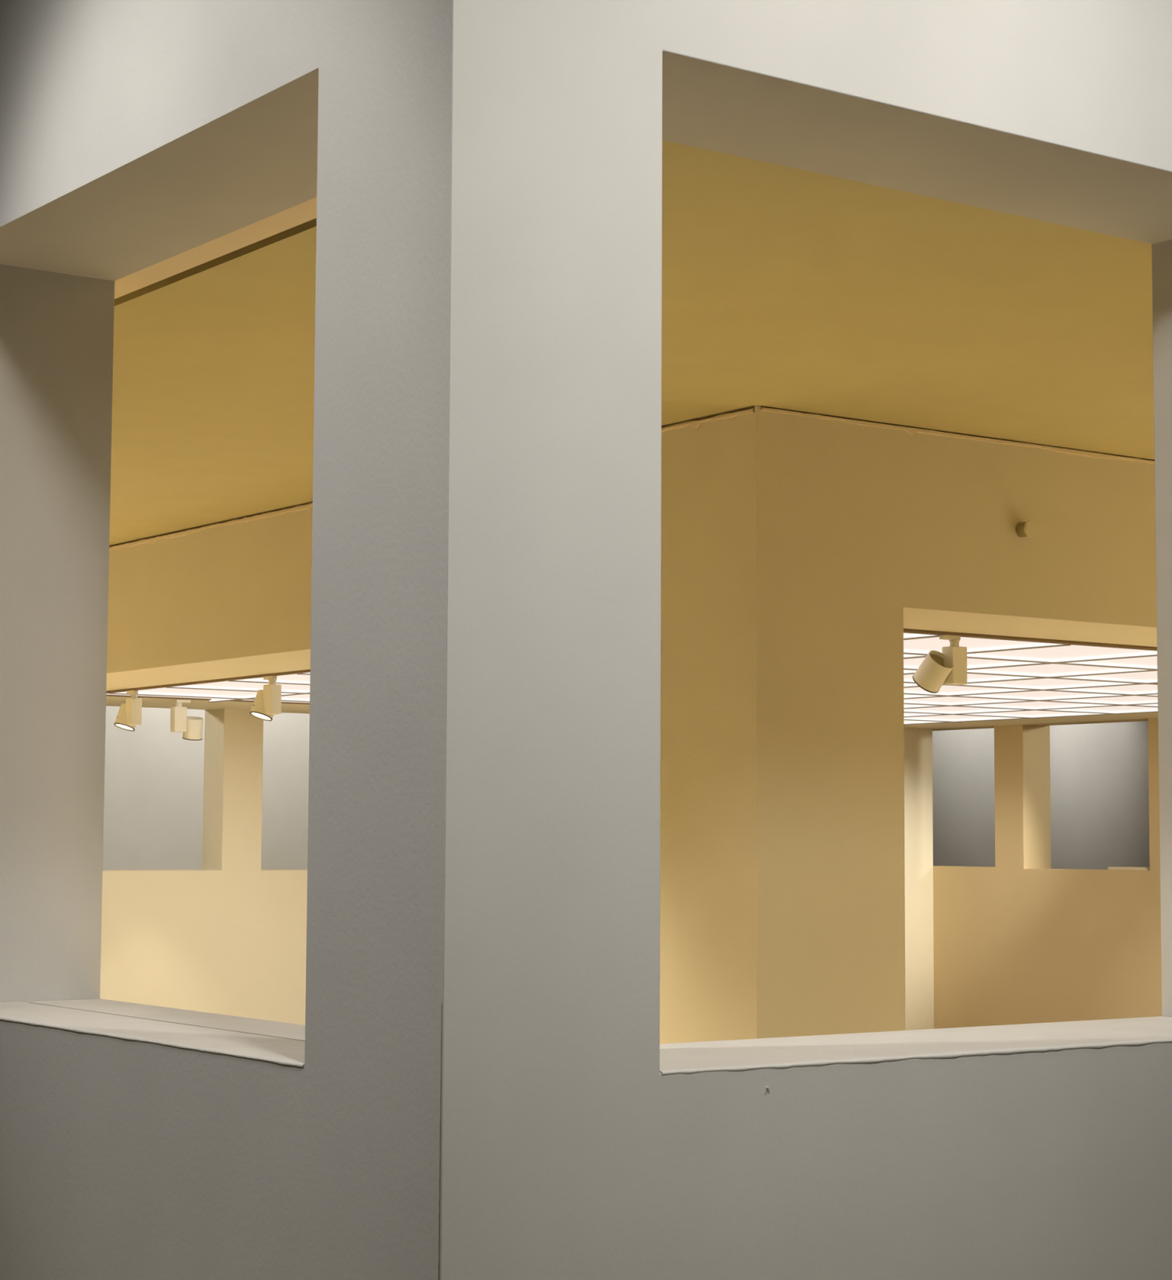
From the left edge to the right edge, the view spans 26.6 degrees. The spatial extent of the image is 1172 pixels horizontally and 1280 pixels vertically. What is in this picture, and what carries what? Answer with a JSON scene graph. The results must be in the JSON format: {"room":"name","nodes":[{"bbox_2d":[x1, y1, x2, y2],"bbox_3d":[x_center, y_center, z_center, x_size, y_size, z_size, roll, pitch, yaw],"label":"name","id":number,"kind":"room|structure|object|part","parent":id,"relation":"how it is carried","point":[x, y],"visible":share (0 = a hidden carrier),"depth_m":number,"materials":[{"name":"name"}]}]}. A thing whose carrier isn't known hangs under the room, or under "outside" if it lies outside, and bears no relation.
{"room":"museum","nodes":[
{"label":"museum","id":0,"kind":"room"},
{"bbox_2d":[99,703,309,1025],"bbox_3d":[-2.153,0.528,17.599,11.089,4.850,0.300,4,-6,-36],"label":"wall","id":1,"kind":"structure","parent":0,"point":[228,936],"depth_m":17.11,"materials":[{"name":"beige paint"}]},
{"bbox_2d":[102,706,309,870],"bbox_3d":[-5.793,0.571,18.365,21.100,4.850,0.200,4,-6,-36],"label":"wall","id":2,"kind":"structure","parent":0,"point":[154,775],"depth_m":19.99,"materials":[{"name":"grey paint"}]},
{"bbox_2d":[0,0,453,1279],"bbox_3d":[-4.229,-0.048,10.581,0.511,4.850,14.300,4,-6,-36],"label":"wall","id":3,"kind":"structure","parent":0,"point":[135,135],"depth_m":5.33,"materials":[{"name":"grey paint"}]},
{"bbox_2d":[0,1001,305,1068],"bbox_3d":[-1.060,0.922,5.871,0.274,0.010,2.065,4,-6,-36],"label":"window sill","id":4,"kind":"structure","parent":3,"relation":"attached to","point":[282,1051],"depth_m":5.72,"materials":[{"name":"paint"}]},
{"bbox_2d":[25,999,305,1041],"bbox_3d":[-0.845,0.936,6.025,0.227,0.008,2.065,4,-6,-36],"label":"trim","id":5,"kind":"structure","parent":3,"relation":"attached to","point":[275,1028],"depth_m":6.23,"materials":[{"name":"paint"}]},
{"bbox_2d":[114,196,316,298],"bbox_3d":[-3.295,-0.885,9.905,0.131,0.120,10.989,4,-6,-36],"label":"trim","id":6,"kind":"structure","parent":3,"relation":"attached to","point":[305,211],"depth_m":6.75,"materials":[{"name":"beige paint"}]},
{"bbox_2d":[438,1002,442,1279],"bbox_3d":[-0.267,1.165,4.518,0.003,1.000,0.004,4,-6,-36],"label":"trim","id":7,"kind":"structure","parent":3,"relation":"attached to","point":[442,1002],"depth_m":4.53,"materials":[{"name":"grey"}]},
{"bbox_2d":[106,405,756,1044],"bbox_3d":[-1.550,0.983,12.623,0.700,3.150,8.400,4,-6,-36],"label":"wall","id":8,"kind":"structure","parent":0,"point":[220,602],"depth_m":9.40,"materials":[{"name":"beige paint"}]},
{"bbox_2d":[109,405,754,551],"bbox_3d":[-1.803,-0.580,12.505,0.011,0.032,8.290,4,-6,-36],"label":"trim","id":9,"kind":"structure","parent":8,"relation":"attached to","point":[694,424],"depth_m":12.18,"materials":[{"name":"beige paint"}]},
{"bbox_2d":[109,139,1155,545],"bbox_3d":[1.083,-0.649,13.051,10.655,0.200,10.989,4,-6,-36],"label":"ceiling","id":10,"kind":"structure","parent":0,"point":[784,286],"depth_m":7.87,"materials":[{"name":"yellow paint"}]},
{"bbox_2d":[106,632,1158,728],"bbox_3d":[1.487,0.257,15.306,7.280,0.200,7.700,4,-6,-36],"label":"ceiling","id":11,"kind":"structure","parent":0,"point":[1007,679],"depth_m":14.75,"materials":[{"name":"grey"}]},
{"bbox_3d":[-2.689,0.342,15.730,0.917,0.012,0.453,4,-6,-36],"label":"light panel","id":12,"kind":"part","parent":11,"relation":"part of","materials":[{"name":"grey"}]},
{"bbox_2d":[106,669,310,693],"bbox_3d":[-1.225,0.129,12.880,0.036,0.032,6.790,4,-6,-36],"label":"track","id":13,"kind":"object","parent":11,"relation":"attached to","point":[305,670],"visible":0.02,"depth_m":14.11,"materials":[{"name":"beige metal"}]},
{"bbox_2d":[114,689,142,731],"bbox_3d":[-2.757,0.428,14.983,0.160,0.242,0.189,4,-6,-36],"label":"track spotlight","id":14,"kind":"object","parent":13,"relation":"attached to","point":[129,716],"visible":1,"depth_m":14.93,"materials":[{"name":"beige metal"}]},
{"bbox_2d":[249,675,281,720],"bbox_3d":[-1.746,0.321,13.584,0.163,0.243,0.190,4,-6,-36],"label":"track spotlight","id":15,"kind":"object","parent":13,"relation":"attached to","point":[267,704],"visible":1,"depth_m":13.53,"materials":[{"name":"beige metal"}]},
{"bbox_2d":[106,694,310,704],"bbox_3d":[-0.567,0.501,17.520,6.470,0.022,0.025,4,-6,-36],"label":"track","id":16,"kind":"object","parent":11,"relation":"attached to","point":[106,695],"visible":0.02,"depth_m":16.05,"materials":[{"name":"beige metal"}]},
{"bbox_2d":[169,699,203,740],"bbox_3d":[-2.582,0.520,16.066,0.217,0.263,0.152,4,-6,-36],"label":"track spotlight","id":17,"kind":"object","parent":16,"relation":"attached to","point":[191,726],"visible":1,"depth_m":16.02,"materials":[{"name":"beige metal"}]},
{"bbox_3d":[-2.324,0.303,15.225,0.917,0.012,0.779,4,-6,-36],"label":"light panel","id":18,"kind":"part","parent":11,"relation":"part of","materials":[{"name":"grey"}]},
{"bbox_3d":[-1.864,0.254,14.588,0.917,0.012,0.779,4,-6,-36],"label":"light panel","id":19,"kind":"part","parent":11,"relation":"part of","materials":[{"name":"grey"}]},
{"bbox_3d":[-1.997,0.385,16.227,0.774,0.012,0.453,4,-6,-36],"label":"light panel","id":20,"kind":"part","parent":11,"relation":"part of","materials":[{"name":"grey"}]},
{"bbox_3d":[-1.632,0.346,15.722,0.774,0.012,0.779,4,-6,-36],"label":"light panel","id":21,"kind":"part","parent":11,"relation":"part of","materials":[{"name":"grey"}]},
{"bbox_3d":[-1.404,0.205,13.952,0.917,0.012,0.779,4,-6,-36],"label":"light panel","id":22,"kind":"part","parent":11,"relation":"part of","materials":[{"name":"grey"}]},
{"bbox_3d":[2.000,0.497,17.362,0.774,0.012,0.779,4,-6,-36],"label":"light panel","id":23,"kind":"part","parent":11,"relation":"part of","materials":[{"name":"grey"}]},
{"bbox_3d":[2.635,0.537,17.818,0.774,0.012,0.779,4,-6,-36],"label":"light panel","id":24,"kind":"part","parent":11,"relation":"part of","materials":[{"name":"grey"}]},
{"bbox_3d":[2.461,0.448,16.726,0.774,0.012,0.779,4,-6,-36],"label":"light panel","id":25,"kind":"part","parent":11,"relation":"part of","materials":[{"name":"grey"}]},
{"bbox_3d":[2.112,0.271,14.541,0.774,0.012,0.779,4,-6,-36],"label":"light panel","id":26,"kind":"part","parent":11,"relation":"part of","materials":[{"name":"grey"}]},
{"bbox_3d":[2.286,0.359,15.633,0.774,0.012,0.779,4,-6,-36],"label":"light panel","id":27,"kind":"part","parent":11,"relation":"part of","materials":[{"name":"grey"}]},
{"bbox_3d":[1.604,0.003,11.244,0.774,0.012,0.832,4,-6,-36],"label":"light panel","id":28,"kind":"part","parent":11,"relation":"part of","materials":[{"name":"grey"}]},
{"bbox_3d":[1.763,0.093,12.357,0.774,0.012,0.779,4,-6,-36],"label":"light panel","id":29,"kind":"part","parent":11,"relation":"part of","materials":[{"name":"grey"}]},
{"bbox_3d":[1.937,0.182,13.449,0.774,0.012,0.779,4,-6,-36],"label":"light panel","id":30,"kind":"part","parent":11,"relation":"part of","materials":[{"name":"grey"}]},
{"bbox_2d":[903,628,1157,650],"bbox_3d":[3.404,0.080,11.983,6.498,0.032,0.056,4,-6,-36],"label":"track","id":31,"kind":"object","parent":11,"relation":"attached to","point":[905,630],"visible":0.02,"depth_m":10.91,"materials":[{"name":"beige metal"}]},
{"bbox_2d":[912,634,967,693],"bbox_3d":[1.518,0.106,10.659,0.206,0.250,0.183,4,-6,-36],"label":"track spotlight","id":32,"kind":"object","parent":31,"relation":"attached to","point":[949,667],"visible":1,"depth_m":10.62,"materials":[{"name":"beige metal"}]},
{"bbox_3d":[3.095,0.488,17.181,0.774,0.012,0.779,4,-6,-36],"label":"light panel","id":33,"kind":"part","parent":11,"relation":"part of","materials":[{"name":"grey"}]},
{"bbox_3d":[2.921,0.399,16.089,0.774,0.012,0.779,4,-6,-36],"label":"light panel","id":34,"kind":"part","parent":11,"relation":"part of","materials":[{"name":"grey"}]},
{"bbox_3d":[2.746,0.310,14.997,0.774,0.012,0.779,4,-6,-36],"label":"light panel","id":35,"kind":"part","parent":11,"relation":"part of","materials":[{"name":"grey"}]},
{"bbox_3d":[2.572,0.222,13.905,0.774,0.012,0.779,4,-6,-36],"label":"light panel","id":36,"kind":"part","parent":11,"relation":"part of","materials":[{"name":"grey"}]},
{"bbox_3d":[2.238,0.042,11.699,0.774,0.012,0.832,4,-6,-36],"label":"light panel","id":37,"kind":"part","parent":11,"relation":"part of","materials":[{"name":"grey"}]},
{"bbox_3d":[2.397,0.133,12.813,0.774,0.012,0.779,4,-6,-36],"label":"light panel","id":38,"kind":"part","parent":11,"relation":"part of","materials":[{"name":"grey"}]},
{"bbox_3d":[3.381,0.350,15.452,0.774,0.012,0.779,4,-6,-36],"label":"light panel","id":39,"kind":"part","parent":11,"relation":"part of","materials":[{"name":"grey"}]},
{"bbox_3d":[3.555,0.439,16.544,0.774,0.012,0.779,4,-6,-36],"label":"light panel","id":40,"kind":"part","parent":11,"relation":"part of","materials":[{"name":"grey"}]},
{"bbox_3d":[3.032,0.173,13.268,0.774,0.012,0.779,4,-6,-36],"label":"light panel","id":41,"kind":"part","parent":11,"relation":"part of","materials":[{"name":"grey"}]},
{"bbox_3d":[3.206,0.262,14.360,0.774,0.012,0.779,4,-6,-36],"label":"light panel","id":42,"kind":"part","parent":11,"relation":"part of","materials":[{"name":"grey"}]},
{"bbox_3d":[2.873,0.082,12.155,0.774,0.012,0.832,4,-6,-36],"label":"light panel","id":43,"kind":"part","parent":11,"relation":"part of","materials":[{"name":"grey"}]},
{"bbox_2d":[440,0,1171,1279],"bbox_3d":[5.314,-0.129,8.962,14.098,4.850,0.514,4,-6,-36],"label":"wall","id":44,"kind":"structure","parent":0,"point":[569,1153],"depth_m":4.88,"materials":[{"name":"grey paint"}]},
{"bbox_2d":[659,1016,1171,1075],"bbox_3d":[0.820,0.913,5.630,2.023,0.012,0.515,4,-6,-36],"label":"window sill","id":45,"kind":"structure","parent":44,"relation":"attached to","point":[744,1055],"depth_m":5.50,"materials":[{"name":"paint"}]},
{"bbox_2d":[904,727,933,1030],"bbox_3d":[2.244,1.941,19.883,0.550,2.445,0.970,4,-6,-36],"label":"wall pier","id":46,"kind":"object","parent":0,"point":[918,777],"visible":0.14,"depth_m":19.56,"materials":[{"name":"beige paint"}]},
{"bbox_2d":[756,405,1157,1039],"bbox_3d":[3.654,0.930,11.628,7.980,3.150,0.700,4,-6,-36],"label":"wall","id":47,"kind":"structure","parent":0,"point":[866,535],"depth_m":9.37,"materials":[{"name":"beige paint"}]},
{"bbox_2d":[760,405,1155,464],"bbox_3d":[3.836,-0.644,11.443,7.860,0.029,0.011,4,-6,-36],"label":"trim","id":48,"kind":"structure","parent":47,"relation":"attached to","point":[911,431],"depth_m":9.71,"materials":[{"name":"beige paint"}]},
{"bbox_2d":[1015,520,1038,537],"bbox_3d":[1.756,-0.442,9.892,0.070,0.070,0.063,4,-6,-36],"label":"stopper","id":49,"kind":"object","parent":47,"relation":"attached to","point":[1029,528],"visible":1,"depth_m":9.87,"materials":[{"name":"beige"}]},
{"bbox_3d":[1.753,-0.441,9.897,0.060,0.060,0.051,4,-6,-36],"label":"stem","id":50,"kind":"part","parent":49,"relation":"part of","materials":[{"name":"beige"}]},
{"bbox_2d":[932,720,1150,869],"bbox_3d":[9.073,0.453,15.951,0.200,4.850,21.500,4,-6,-36],"label":"wall","id":51,"kind":"structure","parent":0,"point":[1100,791],"depth_m":22.27,"materials":[{"name":"grey paint"}]},
{"bbox_2d":[932,717,1162,1029],"bbox_3d":[5.523,0.453,16.174,0.300,4.850,10.989,4,-6,-36],"label":"wall","id":52,"kind":"structure","parent":0,"point":[1021,940],"depth_m":18.81,"materials":[{"name":"paint"}]},
{"bbox_2d":[1107,866,1150,871],"bbox_3d":[4.048,1.673,18.132,0.250,0.023,0.385,4,-6,-36],"label":"trim","id":53,"kind":"structure","parent":52,"relation":"attached to","point":[1138,868],"depth_m":18.06,"materials":[{"name":"beige paint"}]}
]}

